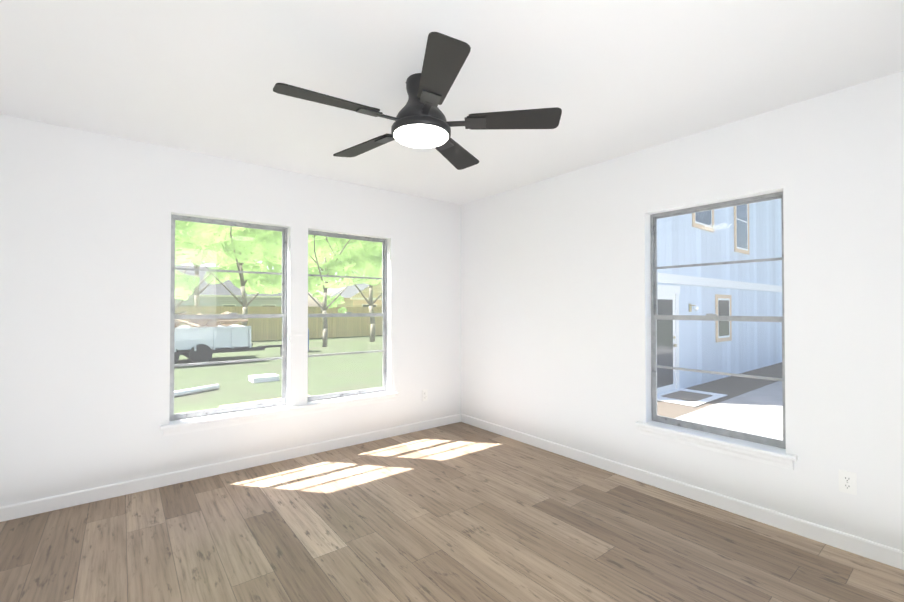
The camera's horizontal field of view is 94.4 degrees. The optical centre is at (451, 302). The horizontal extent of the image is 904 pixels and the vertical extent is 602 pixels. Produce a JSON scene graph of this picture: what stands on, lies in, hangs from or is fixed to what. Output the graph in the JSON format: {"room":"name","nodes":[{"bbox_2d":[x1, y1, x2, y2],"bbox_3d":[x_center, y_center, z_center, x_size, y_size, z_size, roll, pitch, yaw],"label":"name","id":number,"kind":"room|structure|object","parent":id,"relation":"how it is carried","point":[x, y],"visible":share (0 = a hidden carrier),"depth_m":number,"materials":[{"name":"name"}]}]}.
{"room":"empty bedroom","nodes":[
{"label":"empty bedroom","id":0,"kind":"room"},
{"bbox_2d":[0,114,460,506],"bbox_3d":[-1.401,0.098,3.625,4.000,2.440,0.140,1,-1,-38],"label":"wall","id":1,"kind":"structure","parent":0,"point":[85,255],"depth_m":2.92,"materials":[{"name":"white paint"}]},
{"bbox_2d":[169,214,286,420],"bbox_3d":[-1.768,0.111,3.368,0.845,1.532,0.053,1,-1,-38],"label":"window","id":2,"kind":"structure","parent":1,"relation":"in","point":[215,411],"depth_m":3.34,"materials":[{"name":"glass"}]},
{"bbox_2d":[0,414,459,521],"bbox_3d":[-1.353,1.274,3.550,3.660,0.086,0.014,1,-1,-38],"label":"baseboard","id":3,"kind":"structure","parent":1,"relation":"attached to","point":[23,509],"depth_m":3.11,"materials":[{"name":"white paint"}]},
{"bbox_2d":[160,391,397,436],"bbox_3d":[-1.338,0.922,3.604,1.935,0.084,0.139,1,-1,-38],"label":"trim","id":4,"kind":"structure","parent":1,"relation":"attached to","point":[187,425],"depth_m":3.42,"materials":[{"name":"white paint"}]},
{"bbox_2d":[307,230,386,401],"bbox_3d":[-0.992,0.119,3.980,0.827,1.532,0.053,1,-1,-38],"label":"window","id":5,"kind":"structure","parent":1,"relation":"in","point":[358,314],"depth_m":4.02,"materials":[{"name":"glass"}]},
{"bbox_2d":[422,389,427,400],"bbox_3d":[-0.285,0.971,4.399,0.070,0.115,0.009,1,-1,-38],"label":"outlet","id":6,"kind":"object","parent":1,"relation":"attached to","point":[425,395],"visible":1,"depth_m":4.40,"materials":[{"name":"white plastic"}]},
{"bbox_2d":[0,422,903,601],"bbox_3d":[-0.042,1.357,1.886,4.000,0.120,4.530,1,-1,-38],"label":"floor","id":7,"kind":"structure","parent":0,"point":[459,512],"depth_m":2.28,"materials":[{"name":"wood"}]},
{"bbox_2d":[0,0,903,204],"bbox_3d":[-0.042,-1.203,1.918,4.000,0.120,4.530,1,-1,-38],"label":"ceiling","id":8,"kind":"structure","parent":0,"point":[612,79],"depth_m":2.06,"materials":[{"name":"white paint"}]},
{"bbox_2d":[273,32,561,169],"bbox_3d":[-0.194,-0.981,2.146,1.341,0.319,1.352,1,-1,-38],"label":"fan","id":9,"kind":"object","parent":8,"relation":"hanging from","point":[420,120],"visible":1,"depth_m":2.04,"materials":[{"name":"black metal"}]},
{"bbox_2d":[461,70,903,550],"bbox_3d":[1.474,0.092,3.097,0.140,2.440,4.250,1,-1,-38],"label":"wall","id":10,"kind":"structure","parent":0,"point":[555,309],"depth_m":2.64,"materials":[{"name":"white paint"}]},
{"bbox_2d":[460,414,903,569],"bbox_3d":[1.413,1.268,3.035,0.014,0.086,4.250,1,-1,-38],"label":"baseboard","id":11,"kind":"structure","parent":10,"relation":"attached to","point":[887,555],"depth_m":2.64,"materials":[{"name":"white paint"}]},
{"bbox_2d":[635,421,797,469],"bbox_3d":[1.684,0.911,2.743,0.139,0.084,0.930,1,-1,-38],"label":"trim","id":12,"kind":"structure","parent":10,"relation":"attached to","point":[766,454],"depth_m":2.66,"materials":[{"name":"white paint"}]},
{"bbox_2d":[650,191,785,448],"bbox_3d":[1.742,0.104,2.799,0.053,1.532,0.820,1,-1,-38],"label":"window","id":13,"kind":"structure","parent":10,"relation":"in","point":[656,417],"depth_m":2.79,"materials":[{"name":"glass"}]},
{"bbox_2d":[838,469,856,494],"bbox_3d":[2.079,0.944,2.199,0.009,0.115,0.070,1,-1,-38],"label":"outlet","id":14,"kind":"object","parent":10,"relation":"attached to","point":[848,482],"visible":1,"depth_m":2.20,"materials":[{"name":"white plastic"}]},
{"label":"outside","id":15,"kind":"structure","parent":0,"visible":0},
{"bbox_2d":[175,220,355,299],"bbox_3d":[-7.162,-2.885,20.251,30.244,6.508,7.118,1,-1,-38],"label":"tree","id":16,"kind":"object","parent":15,"point":[272,284],"depth_m":18.48,"materials":[{"name":"green plant"}]},
{"bbox_2d":[174,335,382,413],"bbox_3d":[-3.889,2.252,27.975,150.000,0.200,130.000,1,-1,-38],"label":"lawn","id":17,"kind":"structure","parent":15,"point":[272,366],"depth_m":11.70,"materials":[{"name":"green plant"}]},
{"bbox_2d":[175,261,210,305],"bbox_3d":[-16.528,-4.379,26.256,15.833,13.033,17.300,1,-1,-38],"label":"tree","id":18,"kind":"object","parent":17,"relation":"on","point":[196,291],"depth_m":26.29,"materials":[{"name":"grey plant"}]},
{"bbox_2d":[175,223,227,248],"bbox_3d":[-12.709,-2.628,14.488,9.889,9.241,9.086,1,-1,-38],"label":"tree","id":19,"kind":"object","parent":17,"relation":"on","point":[209,225],"depth_m":16.26,"materials":[{"name":"green plant"}]},
{"bbox_2d":[175,225,262,309],"bbox_3d":[-11.367,-2.272,17.600,9.185,8.608,9.393,1,-1,-38],"label":"tree","id":20,"kind":"object","parent":17,"relation":"on","point":[206,254],"depth_m":18.71,"materials":[{"name":"green plant"}]},
{"bbox_2d":[174,311,281,363],"bbox_3d":[-8.458,1.118,14.281,5.250,1.726,2.227,1,-1,-38],"label":"trailer","id":21,"kind":"object","parent":17,"relation":"on","point":[231,344],"depth_m":13.63,"materials":[{"name":"white metal"}]},
{"bbox_2d":[175,265,281,305],"bbox_3d":[-21.632,-0.448,35.973,12.700,5.400,8.720,1,-1,-38],"label":"house","id":22,"kind":"structure","parent":17,"relation":"on","point":[211,300],"depth_m":34.01,"materials":[{"name":"beige"}]},
{"bbox_2d":[174,373,308,407],"bbox_3d":[-4.510,1.851,8.641,2.524,0.120,3.500,1,-1,-38],"label":"boards","id":23,"kind":"object","parent":17,"relation":"on","point":[216,386],"depth_m":8.99,"materials":[{"name":"white"}]},
{"bbox_2d":[175,220,341,325],"bbox_3d":[-8.654,-2.886,17.939,9.491,9.841,10.257,1,-1,-38],"label":"tree","id":24,"kind":"object","parent":17,"relation":"on","point":[310,252],"depth_m":19.70,"materials":[{"name":"green plant"}]},
{"bbox_2d":[175,306,382,340],"bbox_3d":[-11.884,1.127,21.977,70.000,1.900,0.140,1,-1,-38],"label":"fence","id":25,"kind":"object","parent":17,"relation":"on","point":[316,332],"depth_m":24.75,"materials":[{"name":"brown wood"}]},
{"bbox_2d":[222,228,381,346],"bbox_3d":[-6.499,-2.450,19.944,9.024,9.017,9.795,1,-1,-38],"label":"tree","id":26,"kind":"object","parent":17,"relation":"on","point":[263,252],"depth_m":18.22,"materials":[{"name":"green plant"}]},
{"bbox_2d":[308,287,346,338],"bbox_3d":[-7.245,0.524,23.912,2.374,3.159,2.479,1,-1,-38],"label":"sapling","id":27,"kind":"object","parent":17,"relation":"on","point":[333,304],"depth_m":23.95,"materials":[{"name":"green plant"}]},
{"bbox_2d":[321,236,380,341],"bbox_3d":[-4.829,-2.209,22.840,8.692,8.613,8.390,1,-1,-38],"label":"tree","id":28,"kind":"object","parent":17,"relation":"on","point":[372,333],"depth_m":22.19,"materials":[{"name":"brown plant"}]},
{"bbox_2d":[331,279,381,306],"bbox_3d":[-5.903,0.098,31.686,5.700,4.200,4.120,1,-1,-38],"label":"shed","id":29,"kind":"object","parent":17,"relation":"on","point":[357,294],"depth_m":29.51,"materials":[{"name":"beige"}]},
{"bbox_2d":[340,238,381,264],"bbox_3d":[-1.335,-2.432,23.679,10.102,9.072,9.605,1,-1,-38],"label":"tree","id":30,"kind":"object","parent":17,"relation":"on","point":[345,241],"depth_m":20.33,"materials":[{"name":"green plant"}]},
{"bbox_2d":[657,199,782,406],"bbox_3d":[6.479,-1.192,14.467,13.300,6.350,8.300,1,-1,-38],"label":"house","id":31,"kind":"structure","parent":17,"relation":"on","point":[681,359],"depth_m":10.34,"materials":[{"name":"blue"}]},
{"bbox_2d":[657,362,782,439],"bbox_3d":[9.480,1.851,5.842,15.860,0.050,10.680,1,-1,-38],"label":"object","id":32,"kind":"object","parent":17,"relation":"on","point":[744,389],"depth_m":7.45,"materials":[{"name":"concrete"}]}
]}

